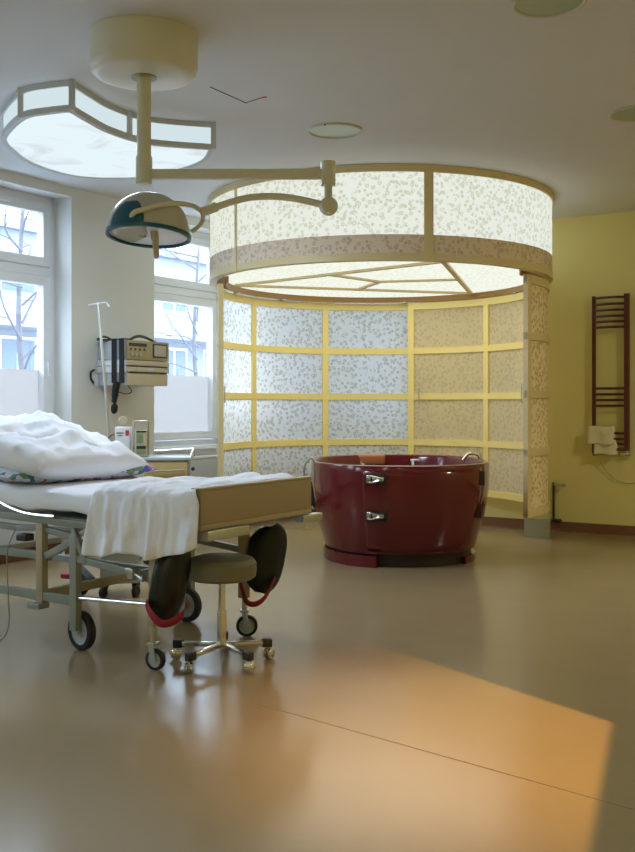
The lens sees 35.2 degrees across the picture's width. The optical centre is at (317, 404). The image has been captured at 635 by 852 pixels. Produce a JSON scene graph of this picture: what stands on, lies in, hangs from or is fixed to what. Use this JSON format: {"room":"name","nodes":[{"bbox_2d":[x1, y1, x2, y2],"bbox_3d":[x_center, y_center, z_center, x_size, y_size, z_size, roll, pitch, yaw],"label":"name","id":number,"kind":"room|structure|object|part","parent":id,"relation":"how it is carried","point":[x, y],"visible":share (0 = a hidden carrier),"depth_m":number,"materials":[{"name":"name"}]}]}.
{"room":"hospital room","nodes":[
{"label":"hospital room","id":0,"kind":"room"},
{"bbox_2d":[0,170,305,547],"bbox_3d":[-3.059,-0.290,6.811,0.301,2.980,10.400,0,0,33],"label":"wall","id":1,"kind":"structure","parent":0,"point":[90,267],"depth_m":8.35,"materials":[{"name":"beige paint"}]},
{"bbox_2d":[0,187,53,415],"bbox_3d":[-2.435,-0.640,7.730,0.300,2.120,1.200,0,0,33],"label":"window","id":2,"kind":"structure","parent":1,"relation":"in","point":[22,391],"depth_m":8.14,"materials":[{"name":"white paint"}]},
{"bbox_2d":[0,195,10,201],"bbox_3d":[-2.507,-1.610,7.699,0.028,0.030,0.350,0,0,33],"label":"vent","id":3,"kind":"object","parent":2,"relation":"attached to","point":[8,199],"visible":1,"depth_m":7.80,"materials":[{"name":"white paint"}]},
{"bbox_3d":[-2.518,-0.357,7.783,0.082,1.385,1.082,0,0,33],"label":"sash","id":4,"kind":"part","parent":2,"relation":"part of","materials":[{"name":"white paint"}]},
{"bbox_3d":[-2.518,-1.385,7.783,0.082,0.511,1.082,0,0,33],"label":"sash","id":5,"kind":"part","parent":2,"relation":"part of","materials":[{"name":"white paint"}]},
{"bbox_3d":[-2.203,-0.300,8.182,0.020,0.120,0.020,0,0,33],"label":"handle","id":6,"kind":"part","parent":2,"relation":"part of","materials":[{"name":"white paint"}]},
{"bbox_2d":[0,539,82,563],"bbox_3d":[-2.931,1.155,6.719,0.015,0.090,10.382,0,0,33],"label":"baseboard","id":7,"kind":"structure","parent":1,"relation":"attached to","point":[50,546],"depth_m":7.70,"materials":[{"name":"brown wood"}]},
{"bbox_2d":[90,369,166,393],"bbox_3d":[-1.595,-0.195,8.502,0.342,0.212,0.634,0,0,33],"label":"equipment box","id":8,"kind":"object","parent":1,"relation":"attached to","point":[131,380],"visible":0.94,"depth_m":8.38,"materials":[{"name":"grey metal"}]},
{"bbox_3d":[-1.880,-0.239,8.342,0.019,0.125,0.057,0,0,25],"label":"handle","id":9,"kind":"part","parent":8,"relation":"part of","materials":[{"name":"grey plastic"}]},
{"bbox_3d":[-1.717,-0.203,8.618,0.012,0.100,0.570,0,0,33],"label":"wall plate","id":10,"kind":"part","parent":8,"relation":"part of","materials":[{"name":"white plastic"}]},
{"bbox_2d":[97,360,168,373],"bbox_3d":[-1.566,-0.321,8.532,0.340,0.107,0.532,0,0,33],"label":"recorder","id":11,"kind":"object","parent":8,"relation":"on","point":[130,366],"visible":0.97,"depth_m":8.38,"materials":[{"name":"white plastic"}]},
{"bbox_2d":[97,335,168,361],"bbox_3d":[-1.576,-0.485,8.512,0.344,0.219,0.573,0,0,33],"label":"patient monitor","id":12,"kind":"object","parent":11,"relation":"on","point":[153,350],"visible":0.91,"depth_m":8.39,"materials":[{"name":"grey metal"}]},
{"bbox_2d":[111,338,129,413],"bbox_3d":[-1.633,-0.238,8.281,0.137,0.624,0.122,0,0,33],"label":"belt","id":13,"kind":"object","parent":12,"relation":"hanging from","point":[116,385],"visible":1,"depth_m":8.26,"materials":[{"name":"black"}]},
{"bbox_3d":[-1.489,-0.561,8.520,0.046,0.067,0.345,0,0,33],"label":"handle","id":14,"kind":"part","parent":12,"relation":"part of","materials":[{"name":"grey plastic"}]},
{"bbox_2d":[154,231,217,450],"bbox_3d":[-1.249,-0.640,9.583,0.300,2.120,1.200,0,0,33],"label":"window","id":15,"kind":"structure","parent":1,"relation":"in","point":[185,409],"depth_m":9.77,"materials":[{"name":"white paint"}]},
{"bbox_3d":[-1.332,-0.357,9.636,0.082,1.385,1.082,0,0,33],"label":"sash","id":16,"kind":"part","parent":15,"relation":"part of","materials":[{"name":"white paint"}]},
{"bbox_3d":[-1.332,-1.385,9.636,0.082,0.511,1.082,0,0,33],"label":"sash","id":17,"kind":"part","parent":15,"relation":"part of","materials":[{"name":"white paint"}]},
{"bbox_3d":[-1.220,0.403,9.564,0.230,0.034,1.198,0,0,33],"label":"sill","id":18,"kind":"part","parent":15,"relation":"part of","materials":[{"name":"white paint"}]},
{"bbox_2d":[244,295,279,300],"bbox_3d":[-0.570,-0.640,10.644,0.300,2.120,1.020,0,0,33],"label":"window","id":19,"kind":"structure","parent":1,"relation":"in","point":[244,295],"depth_m":10.72,"materials":[{"name":"glass"}]},
{"bbox_2d":[0,516,634,851],"bbox_3d":[0.226,1.260,4.709,8.100,0.120,10.800,0,0,33],"label":"floor","id":20,"kind":"structure","parent":0,"point":[518,658],"depth_m":3.90,"materials":[{"name":"beige laminate"}]},
{"bbox_2d":[0,518,64,553],"bbox_3d":[-2.250,0.840,7.611,0.090,0.720,1.110,0,0,33],"label":"panel radiator","id":21,"kind":"object","parent":20,"relation":"on","point":[5,534],"visible":0.04,"depth_m":7.49,"materials":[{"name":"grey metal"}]},
{"bbox_2d":[61,565,94,594],"bbox_3d":[-1.514,1.070,6.311,0.238,0.260,0.070,0,0,30],"label":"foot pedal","id":22,"kind":"object","parent":20,"relation":"on","point":[86,575],"visible":0.26,"depth_m":6.27,"materials":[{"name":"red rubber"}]},
{"bbox_2d":[88,302,141,560],"bbox_3d":[-1.577,0.199,7.655,0.412,1.992,0.248,0,0,25],"label":"stand","id":23,"kind":"object","parent":20,"relation":"on","point":[97,303],"visible":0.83,"depth_m":7.68,"materials":[{"name":"grey metal"}]},
{"bbox_2d":[99,553,139,597],"bbox_3d":[-1.254,0.960,6.350,0.254,0.480,0.314,0,0,-10],"label":"box","id":24,"kind":"object","parent":20,"relation":"on","point":[125,558],"visible":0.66,"depth_m":6.21,"materials":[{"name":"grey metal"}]},
{"bbox_2d":[0,476,321,669],"bbox_3d":[-1.124,0.735,5.315,2.045,0.929,1.121,0,0,33],"label":"bed","id":25,"kind":"object","parent":20,"relation":"on","point":[60,509],"visible":0.74,"depth_m":4.92,"materials":[{"name":"beige laminate"}]},
{"bbox_3d":[-1.687,0.918,5.117,0.310,0.560,0.048,0,0,21],"label":"cord","id":26,"kind":"part","parent":25,"relation":"part of","materials":[{"name":"grey plastic"}]},
{"bbox_3d":[-1.741,0.757,5.274,0.950,0.045,0.030,0,0,33],"label":"rail","id":27,"kind":"part","parent":25,"relation":"part of","materials":[{"name":"grey metal"}]},
{"bbox_3d":[-1.734,0.444,5.195,1.052,0.229,0.022,0,0,33],"label":"chrome rail","id":28,"kind":"part","parent":25,"relation":"part of","materials":[{"name":"white metal"}]},
{"bbox_3d":[-1.671,0.945,5.179,1.171,0.062,0.030,0,0,33],"label":"rail","id":29,"kind":"part","parent":25,"relation":"part of","materials":[{"name":"grey metal"}]},
{"bbox_3d":[-1.666,0.622,5.187,1.172,0.074,0.028,0,0,33],"label":"lift rail","id":30,"kind":"part","parent":25,"relation":"part of","materials":[{"name":"grey metal"}]},
{"bbox_3d":[-1.604,0.564,5.136,1.331,0.074,0.030,0,0,33],"label":"rail","id":31,"kind":"part","parent":25,"relation":"part of","materials":[{"name":"grey metal"}]},
{"bbox_3d":[-1.324,0.757,5.926,0.950,0.045,0.030,0,0,33],"label":"rail","id":32,"kind":"part","parent":25,"relation":"part of","materials":[{"name":"grey metal"}]},
{"bbox_3d":[-1.149,0.406,5.351,1.965,0.270,0.931,0,0,33],"label":"mattress","id":33,"kind":"part","parent":25,"relation":"part of","materials":[{"name":"white fabric"}]},
{"bbox_3d":[-1.177,0.863,4.862,0.045,0.465,0.040,0,0,33],"label":"leg","id":34,"kind":"part","parent":25,"relation":"part of","materials":[{"name":"grey metal"}]},
{"bbox_2d":[0,465,156,482],"bbox_3d":[-1.509,0.339,5.609,0.738,0.169,0.980,0,0,38],"label":"pillow","id":35,"kind":"object","parent":25,"relation":"on","point":[6,475],"visible":0.3,"depth_m":5.18,"materials":[{"name":"multicoloured fabric"}]},
{"bbox_2d":[0,424,147,479],"bbox_3d":[-1.462,0.246,5.496,0.663,0.310,0.882,0,0,27],"label":"pillow","id":36,"kind":"object","parent":35,"relation":"on","point":[64,455],"visible":0.79,"depth_m":5.21,"materials":[{"name":"white fabric"}]},
{"bbox_2d":[0,410,100,446],"bbox_3d":[-1.607,0.161,5.529,0.600,0.264,0.619,0,0,-37],"label":"pillow","id":37,"kind":"object","parent":36,"relation":"on","point":[45,424],"visible":0.47,"depth_m":5.41,"materials":[{"name":"white fabric"}]},
{"bbox_3d":[-1.208,0.945,5.903,1.171,0.062,0.030,0,0,33],"label":"rail","id":38,"kind":"part","parent":25,"relation":"part of","materials":[{"name":"grey metal"}]},
{"bbox_3d":[-0.951,0.926,4.718,0.541,0.045,0.022,0,0,33],"label":"brace rod","id":39,"kind":"part","parent":25,"relation":"part of","materials":[{"name":"silver metal"}]},
{"bbox_3d":[-0.947,0.770,4.715,0.513,0.083,0.028,0,0,33],"label":"rail","id":40,"kind":"part","parent":25,"relation":"part of","materials":[{"name":"grey metal"}]},
{"bbox_3d":[-0.741,0.800,4.542,0.040,0.402,0.060,0,0,33],"label":"leg","id":41,"kind":"part","parent":25,"relation":"part of","materials":[{"name":"grey metal"}]},
{"bbox_2d":[81,472,293,560],"bbox_3d":[-0.564,0.528,4.880,0.661,0.355,0.970,0,0,33],"label":"blanket","id":42,"kind":"object","parent":25,"relation":"on","point":[148,517],"visible":0.96,"depth_m":4.54,"materials":[{"name":"white fabric"}]},
{"bbox_3d":[-0.713,0.863,5.586,0.045,0.465,0.040,0,0,33],"label":"leg","id":43,"kind":"part","parent":25,"relation":"part of","materials":[{"name":"beige metal"}]},
{"bbox_3d":[-0.483,0.770,5.439,0.513,0.083,0.028,0,0,33],"label":"rail","id":44,"kind":"part","parent":25,"relation":"part of","materials":[{"name":"grey metal"}]},
{"bbox_3d":[-0.382,0.800,5.190,0.045,0.400,0.045,0,0,33],"label":"leg","id":45,"kind":"part","parent":25,"relation":"part of","materials":[{"name":"beige metal"}]},
{"bbox_3d":[-0.294,0.374,4.808,0.060,0.012,0.904,0,0,33],"label":"trim","id":46,"kind":"part","parent":25,"relation":"part of","materials":[{"name":"brown wood"}]},
{"bbox_3d":[-0.294,0.457,4.808,0.050,0.157,0.900,0,0,33],"label":"footboard","id":47,"kind":"part","parent":25,"relation":"part of","materials":[{"name":"beige laminate"}]},
{"bbox_3d":[-0.293,0.547,4.807,0.052,0.026,0.900,0,0,33],"label":"rail","id":48,"kind":"part","parent":25,"relation":"part of","materials":[{"name":"beige metal"}]},
{"bbox_2d":[140,448,194,564],"bbox_3d":[-1.194,0.767,7.672,0.525,0.865,0.432,0,0,-4],"label":"base cabinet","id":49,"kind":"object","parent":20,"relation":"on","point":[168,466],"visible":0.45,"depth_m":7.50,"materials":[{"name":"beige wood"}]},
{"bbox_2d":[115,416,131,450],"bbox_3d":[-1.479,0.237,7.628,0.112,0.306,0.143,0,0,-4],"label":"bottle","id":50,"kind":"object","parent":49,"relation":"on","point":[123,433],"visible":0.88,"depth_m":7.56,"materials":[{"name":"white plastic"}]},
{"bbox_3d":[-1.478,0.127,7.620,0.072,0.086,0.032,0,0,-4],"label":"knob","id":51,"kind":"part","parent":50,"relation":"part of","materials":[{"name":"beige plastic"}]},
{"bbox_2d":[133,420,148,455],"bbox_3d":[-1.338,0.253,7.583,0.126,0.275,0.114,0,0,-4],"label":"pump","id":52,"kind":"object","parent":49,"relation":"on","point":[141,436],"visible":0.89,"depth_m":7.53,"materials":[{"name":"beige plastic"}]},
{"bbox_3d":[-1.137,0.495,7.503,0.327,0.140,0.018,0,0,-4],"label":"drawer","id":53,"kind":"part","parent":49,"relation":"part of","materials":[{"name":"beige laminate"}]},
{"bbox_3d":[-1.121,0.490,7.482,0.246,0.024,0.042,0,0,-4],"label":"handle","id":54,"kind":"part","parent":49,"relation":"part of","materials":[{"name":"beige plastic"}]},
{"bbox_3d":[-1.115,0.372,7.688,0.325,0.075,0.391,0,0,-4],"label":"gallery rail","id":55,"kind":"part","parent":49,"relation":"part of","materials":[{"name":"silver metal"}]},
{"bbox_3d":[-0.962,0.740,7.527,0.018,0.680,0.035,0,0,-4],"label":"post","id":56,"kind":"part","parent":49,"relation":"part of","materials":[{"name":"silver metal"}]},
{"bbox_2d":[191,455,217,477],"bbox_3d":[-1.064,0.840,9.464,0.090,0.720,1.110,0,0,33],"label":"panel radiator","id":57,"kind":"object","parent":20,"relation":"on","point":[206,466],"visible":0.05,"depth_m":9.41,"materials":[{"name":"grey metal"}]},
{"bbox_2d":[192,455,217,458],"bbox_3d":[-1.064,0.490,9.464,0.090,0.020,1.110,0,0,33],"label":"grille","id":58,"kind":"object","parent":57,"relation":"attached to","point":[204,456],"depth_m":9.44,"materials":[{"name":"white plastic"}]},
{"bbox_2d":[170,552,274,673],"bbox_3d":[-0.449,0.950,4.671,0.494,0.500,0.477,0,0,0],"label":"stool","id":59,"kind":"object","parent":20,"relation":"on","point":[223,568],"visible":0.98,"depth_m":4.56,"materials":[{"name":"grey leather"}]},
{"bbox_3d":[-0.543,1.117,4.678,0.206,0.032,0.026,0,0,16],"label":"arm","id":60,"kind":"part","parent":59,"relation":"part of","materials":[{"name":"silver metal"}]},
{"bbox_3d":[-0.502,1.117,4.565,0.026,0.032,0.206,0,0,34],"label":"arm","id":61,"kind":"part","parent":59,"relation":"part of","materials":[{"name":"silver metal"}]},
{"bbox_3d":[-0.445,0.755,4.650,0.326,0.110,0.326,0,0,0],"label":"seat","id":62,"kind":"part","parent":59,"relation":"part of","materials":[{"name":"grey leather"}]},
{"bbox_3d":[-0.382,1.117,4.569,0.026,0.032,0.206,0,0,-38],"label":"arm","id":63,"kind":"part","parent":59,"relation":"part of","materials":[{"name":"silver metal"}]},
{"bbox_3d":[-0.349,1.117,4.685,0.206,0.032,0.026,0,0,-20],"label":"arm","id":64,"kind":"part","parent":59,"relation":"part of","materials":[{"name":"silver metal"}]},
{"bbox_2d":[303,452,489,567],"bbox_3d":[0.623,0.792,8.034,1.476,0.816,1.714,0,0,0],"label":"tub","id":65,"kind":"object","parent":20,"relation":"on","point":[377,510],"visible":0.96,"depth_m":7.35,"materials":[{"name":"red plastic"}]},
{"bbox_3d":[0.780,0.772,7.336,0.924,0.611,0.272,0,0,-13],"label":"entry door","id":66,"kind":"part","parent":65,"relation":"part of","materials":[{"name":"red plastic"}]},
{"bbox_3d":[1.266,0.421,8.171,0.187,0.073,0.040,0,0,-22],"label":"spout","id":67,"kind":"part","parent":65,"relation":"part of","materials":[{"name":"silver metal"}]},
{"bbox_2d":[259,704,634,809],"bbox_3d":[0.605,1.199,3.263,2.259,0.001,0.003,0,0,42],"label":"trim","id":68,"kind":"structure","parent":20,"relation":"on","point":[259,704],"depth_m":3.37,"materials":[{"name":"brown"}]},
{"bbox_2d":[524,518,549,538],"bbox_3d":[1.990,1.115,9.060,0.246,0.166,0.030,0,0,41],"label":"plate","id":69,"kind":"object","parent":20,"relation":"on","point":[539,528],"visible":0.93,"depth_m":9.04,"materials":[{"name":"beige metal"}]},
{"bbox_2d":[0,0,634,220],"bbox_3d":[0.226,-1.855,4.709,8.100,0.150,10.800,0,0,33],"label":"ceiling","id":70,"kind":"structure","parent":0,"point":[478,84],"depth_m":5.57,"materials":[{"name":"paint"}]},
{"bbox_2d":[1,79,215,178],"bbox_3d":[-1.446,-1.694,6.356,1.332,0.169,1.456,0,0,40],"label":"ceiling light","id":71,"kind":"object","parent":70,"relation":"attached to","point":[60,127],"visible":0.94,"depth_m":6.18,"materials":[{"name":"grey glass"}]},
{"bbox_3d":[-1.667,-1.695,5.620,0.030,0.166,0.030,0,0,0],"label":"frame post","id":72,"kind":"part","parent":71,"relation":"part of","materials":[{"name":"grey metal"}]},
{"bbox_3d":[-1.343,-1.695,5.470,0.030,0.166,0.030,0,0,0],"label":"frame post","id":73,"kind":"part","parent":71,"relation":"part of","materials":[{"name":"grey metal"}]},
{"bbox_3d":[-1.449,-1.764,6.369,1.311,0.031,1.440,0,0,40],"label":"frame","id":74,"kind":"part","parent":71,"relation":"part of","materials":[{"name":"grey metal"}]},
{"bbox_2d":[7,113,207,177],"bbox_3d":[-1.448,-1.619,6.367,1.251,0.006,1.381,0,0,40],"label":"diffuser","id":75,"kind":"object","parent":71,"relation":"attached to","point":[79,145],"depth_m":6.28,"materials":[{"name":"white glass"}]},
{"bbox_3d":[-1.138,-1.695,6.057,0.030,0.166,0.030,0,0,0],"label":"frame post","id":76,"kind":"part","parent":71,"relation":"part of","materials":[{"name":"grey metal"}]},
{"bbox_3d":[-0.655,-1.695,6.299,0.030,0.166,0.030,0,0,0],"label":"frame post","id":77,"kind":"part","parent":71,"relation":"part of","materials":[{"name":"grey metal"}]},
{"bbox_2d":[89,15,337,258],"bbox_3d":[-0.498,-1.236,4.813,1.193,1.086,0.530,0,0,0],"label":"lamp","id":78,"kind":"object","parent":70,"relation":"hanging from","point":[144,54],"visible":1,"depth_m":4.72,"materials":[{"name":"beige metal"}]},
{"bbox_3d":[-0.876,-0.890,4.601,0.183,0.108,0.050,0,0,22],"label":"teal panel","id":79,"kind":"part","parent":78,"relation":"part of","materials":[{"name":"teal plastic"}]},
{"bbox_3d":[-0.770,-0.763,4.732,0.044,0.140,0.038,0,0,0],"label":"handle","id":80,"kind":"part","parent":78,"relation":"part of","materials":[{"name":"beige plastic"}]},
{"bbox_3d":[-0.378,-1.112,4.820,0.857,0.046,0.045,0,0,0],"label":"horizontal arm","id":81,"kind":"part","parent":78,"relation":"part of","materials":[{"name":"beige metal"}]},
{"bbox_3d":[-0.240,-0.972,4.818,0.597,0.101,0.050,0,0,2],"label":"spring arm","id":82,"kind":"part","parent":78,"relation":"part of","materials":[{"name":"beige metal"}]},
{"bbox_2d":[210,87,266,102],"bbox_3d":[-0.439,-1.778,5.696,0.172,0.007,0.348,0,0,31],"label":"loose wire","id":83,"kind":"object","parent":70,"relation":"attached to","point":[210,87],"visible":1,"depth_m":5.77,"materials":[{"name":"black"}]},
{"bbox_2d":[307,122,361,138],"bbox_3d":[0.110,-1.770,6.473,0.360,0.019,0.360,0,0,0],"label":"recessed light","id":84,"kind":"object","parent":70,"relation":"in","point":[331,130],"visible":1,"depth_m":6.46,"materials":[{"name":"beige"}]},
{"bbox_3d":[0.110,-1.776,6.473,0.320,0.005,0.320,0,0,0],"label":"glass","id":85,"kind":"part","parent":84,"relation":"part of","materials":[{"name":"grey glass"}]},
{"bbox_2d":[209,164,553,303],"bbox_3d":[0.549,-1.407,8.883,3.014,0.744,3.014,0,0,0],"label":"round light canopy","id":86,"kind":"object","parent":70,"relation":"attached to","point":[397,233],"visible":0.9,"depth_m":7.66,"materials":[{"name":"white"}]},
{"bbox_2d":[217,283,407,476],"bbox_3d":[-0.124,-0.071,9.652,2.596,1.932,0.829,0,0,-41],"label":"sliding door","id":87,"kind":"structure","parent":86,"relation":"hanging from","point":[298,382],"depth_m":10.13,"materials":[{"name":"white glass"}]},
{"bbox_3d":[-0.142,-1.004,9.673,2.534,0.067,0.774,0,0,-41],"label":"rail","id":88,"kind":"part","parent":87,"relation":"part of","materials":[{"name":"yellow wood"}]},
{"bbox_3d":[-0.142,-0.550,9.673,2.534,0.060,0.774,0,0,-41],"label":"rail","id":89,"kind":"part","parent":87,"relation":"part of","materials":[{"name":"yellow wood"}]},
{"bbox_3d":[-0.142,-0.085,9.673,2.534,0.060,0.774,0,0,-41],"label":"rail","id":90,"kind":"part","parent":87,"relation":"part of","materials":[{"name":"yellow wood"}]},
{"bbox_3d":[-0.142,0.380,9.673,2.534,0.060,0.774,0,0,-41],"label":"rail","id":91,"kind":"part","parent":87,"relation":"part of","materials":[{"name":"yellow wood"}]},
{"bbox_2d":[227,261,522,297],"bbox_3d":[0.549,-1.110,8.883,2.900,0.010,2.900,0,0,0],"label":"diffuser","id":92,"kind":"object","parent":86,"relation":"attached to","point":[372,279],"depth_m":8.75,"materials":[{"name":"white glass"}]},
{"bbox_3d":[0.549,-1.492,8.883,2.990,0.465,2.990,0,0,0],"label":"lamp shade","id":93,"kind":"part","parent":86,"relation":"part of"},
{"bbox_2d":[408,292,522,501],"bbox_3d":[1.546,-0.071,9.603,0.331,1.932,1.726,0,0,-36],"label":"sliding door","id":94,"kind":"structure","parent":86,"relation":"hanging from","point":[465,357],"depth_m":9.86,"materials":[{"name":"beige glass"}]},
{"bbox_3d":[1.560,-1.004,9.614,0.289,0.067,1.624,0,0,-36],"label":"rail","id":95,"kind":"part","parent":94,"relation":"part of","materials":[{"name":"yellow wood"}]},
{"bbox_3d":[1.560,-0.550,9.614,0.289,0.060,1.624,0,0,-36],"label":"rail","id":96,"kind":"part","parent":94,"relation":"part of","materials":[{"name":"yellow wood"}]},
{"bbox_3d":[1.560,-0.085,9.614,0.289,0.060,1.624,0,0,-36],"label":"rail","id":97,"kind":"part","parent":94,"relation":"part of","materials":[{"name":"yellow wood"}]},
{"bbox_3d":[1.560,0.380,9.614,0.289,0.060,1.624,0,0,-36],"label":"rail","id":98,"kind":"part","parent":94,"relation":"part of","materials":[{"name":"yellow wood"}]},
{"bbox_3d":[1.560,0.860,9.614,0.289,0.060,1.624,0,0,-36],"label":"rail","id":99,"kind":"part","parent":94,"relation":"part of","materials":[{"name":"yellow wood"}]},
{"bbox_2d":[521,274,549,517],"bbox_3d":[1.880,-0.071,8.611,0.234,1.932,1.458,0,0,12],"label":"partition panel","id":100,"kind":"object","parent":86,"relation":"hanging from","point":[536,340],"depth_m":8.07,"materials":[{"name":"patterned frosted glass"},{"name":"beige painted metal"}]},
{"bbox_3d":[1.886,-1.004,8.610,0.221,0.067,1.454,0,0,12],"label":"rail","id":101,"kind":"part","parent":100,"relation":"part of","materials":[{"name":"beige wood"}]},
{"bbox_3d":[1.886,-0.550,8.610,0.221,0.060,1.454,0,0,12],"label":"rail","id":102,"kind":"part","parent":100,"relation":"part of","materials":[{"name":"beige wood"}]},
{"bbox_3d":[1.886,-0.085,8.610,0.221,0.060,1.454,0,0,12],"label":"rail","id":103,"kind":"part","parent":100,"relation":"part of","materials":[{"name":"beige wood"}]},
{"bbox_3d":[1.886,0.380,8.610,0.221,0.060,1.454,0,0,12],"label":"rail","id":104,"kind":"part","parent":100,"relation":"part of","materials":[{"name":"beige wood"}]},
{"bbox_3d":[1.886,0.860,8.610,0.221,0.060,1.454,0,0,12],"label":"rail","id":105,"kind":"part","parent":100,"relation":"part of","materials":[{"name":"beige wood"}]},
{"bbox_3d":[1.885,-0.070,8.611,0.189,1.860,1.437,0,0,12],"label":"panel","id":106,"kind":"part","parent":100,"relation":"part of","materials":[{"name":"beige glass"}]},
{"bbox_2d":[511,0,587,17],"bbox_3d":[1.021,-1.770,4.411,0.330,0.019,0.330,0,0,0],"label":"recessed light","id":107,"kind":"object","parent":70,"relation":"in","point":[528,8],"visible":1,"depth_m":4.46,"materials":[{"name":"beige"}]},
{"bbox_2d":[609,105,634,121],"bbox_3d":[1.944,-1.770,6.085,0.330,0.019,0.330,0,0,0],"label":"recessed light","id":108,"kind":"object","parent":70,"relation":"in","point":[624,114],"visible":1,"depth_m":6.11,"materials":[{"name":"beige"}]},
{"bbox_3d":[1.944,-1.776,6.085,0.290,0.005,0.290,0,0,0],"label":"glass","id":109,"kind":"part","parent":108,"relation":"part of","materials":[{"name":"grey glass"}]},
{"bbox_2d":[306,211,634,525],"bbox_3d":[3.110,-0.290,9.215,8.100,2.980,0.300,0,0,33],"label":"wall","id":110,"kind":"structure","parent":0,"point":[593,255],"depth_m":9.41,"materials":[{"name":"yellow paint"}]},
{"bbox_2d":[311,508,634,535],"bbox_3d":[3.067,1.155,9.054,7.600,0.090,0.023,0,0,33],"label":"baseboard","id":111,"kind":"structure","parent":110,"relation":"attached to","point":[487,521],"depth_m":9.46,"materials":[{"name":"brown wood"}]},
{"bbox_2d":[551,482,565,522],"bbox_3d":[2.287,0.931,9.505,0.054,0.382,0.144,0,0,-44],"label":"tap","id":112,"kind":"object","parent":110,"relation":"attached to","point":[553,519],"visible":1,"depth_m":9.55,"materials":[{"name":"black metal"}]},
{"bbox_2d":[592,293,630,455],"bbox_3d":[2.709,-0.276,9.224,0.349,1.488,0.116,0,0,33],"label":"towel radiator","id":113,"kind":"object","parent":110,"relation":"attached to","point":[626,303],"visible":0.99,"depth_m":9.15,"materials":[{"name":"red metal"}]},
{"bbox_2d":[587,426,615,444],"bbox_3d":[2.618,0.281,9.214,0.254,0.180,0.070,0,0,33],"label":"towel","id":114,"kind":"object","parent":113,"relation":"hanging from","point":[599,435],"visible":1,"depth_m":9.19,"materials":[{"name":"beige fabric"}]},
{"bbox_2d":[593,443,617,454],"bbox_3d":[2.654,0.402,9.205,0.210,0.120,0.070,0,0,33],"label":"towel","id":115,"kind":"object","parent":113,"relation":"hanging from","point":[598,449],"visible":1,"depth_m":9.18,"materials":[{"name":"beige fabric"}]},
{"label":"outside","id":116,"kind":"structure","parent":0,"visible":0},
{"bbox_3d":[-20.130,2.450,35.787,59.700,0.100,100.000,0,0,33],"label":"ground","id":117,"kind":"structure","parent":116,"visible":0},
{"bbox_2d":[0,208,36,368],"bbox_3d":[-3.989,-0.684,13.759,3.227,6.180,3.391,0,0,0],"label":"bare tree","id":118,"kind":"object","parent":117,"relation":"on","point":[18,329],"visible":0.27,"depth_m":13.54,"materials":[{"name":"grey plant"}]},
{"bbox_2d":[0,213,206,440],"bbox_3d":[-7.834,-1.050,27.916,7.301,6.900,80.001,0,0,33],"label":"outdoor view","id":119,"kind":"structure","parent":117,"relation":"on","point":[164,266],"depth_m":26.94,"materials":[{"name":"grey"}]},
{"bbox_3d":[-7.211,-2.950,24.103,0.020,0.660,1.010,0,0,33],"label":"pane","id":120,"kind":"part","parent":119,"relation":"part of","materials":[{"name":"blue glass"}]},
{"bbox_3d":[-7.211,-1.175,24.103,0.020,0.810,1.010,0,0,33],"label":"pane","id":121,"kind":"part","parent":119,"relation":"part of","materials":[{"name":"blue glass"}]},
{"bbox_3d":[-4.138,-2.950,28.904,0.020,0.660,1.010,0,0,33],"label":"pane","id":122,"kind":"part","parent":119,"relation":"part of","materials":[{"name":"blue glass"}]},
{"bbox_3d":[-4.138,-1.175,28.904,0.020,0.810,1.010,0,0,33],"label":"pane","id":123,"kind":"part","parent":119,"relation":"part of","materials":[{"name":"blue glass"}]},
{"bbox_3d":[-3.114,-1.175,30.504,0.020,0.810,1.010,0,0,33],"label":"pane","id":124,"kind":"part","parent":119,"relation":"part of","materials":[{"name":"blue glass"}]},
{"bbox_2d":[154,247,206,375],"bbox_3d":[-2.475,-0.624,19.140,3.061,6.059,2.610,0,0,-40],"label":"bare tree","id":125,"kind":"object","parent":117,"relation":"on","point":[195,309],"visible":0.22,"depth_m":19.02,"materials":[{"name":"grey plant"}]}
]}

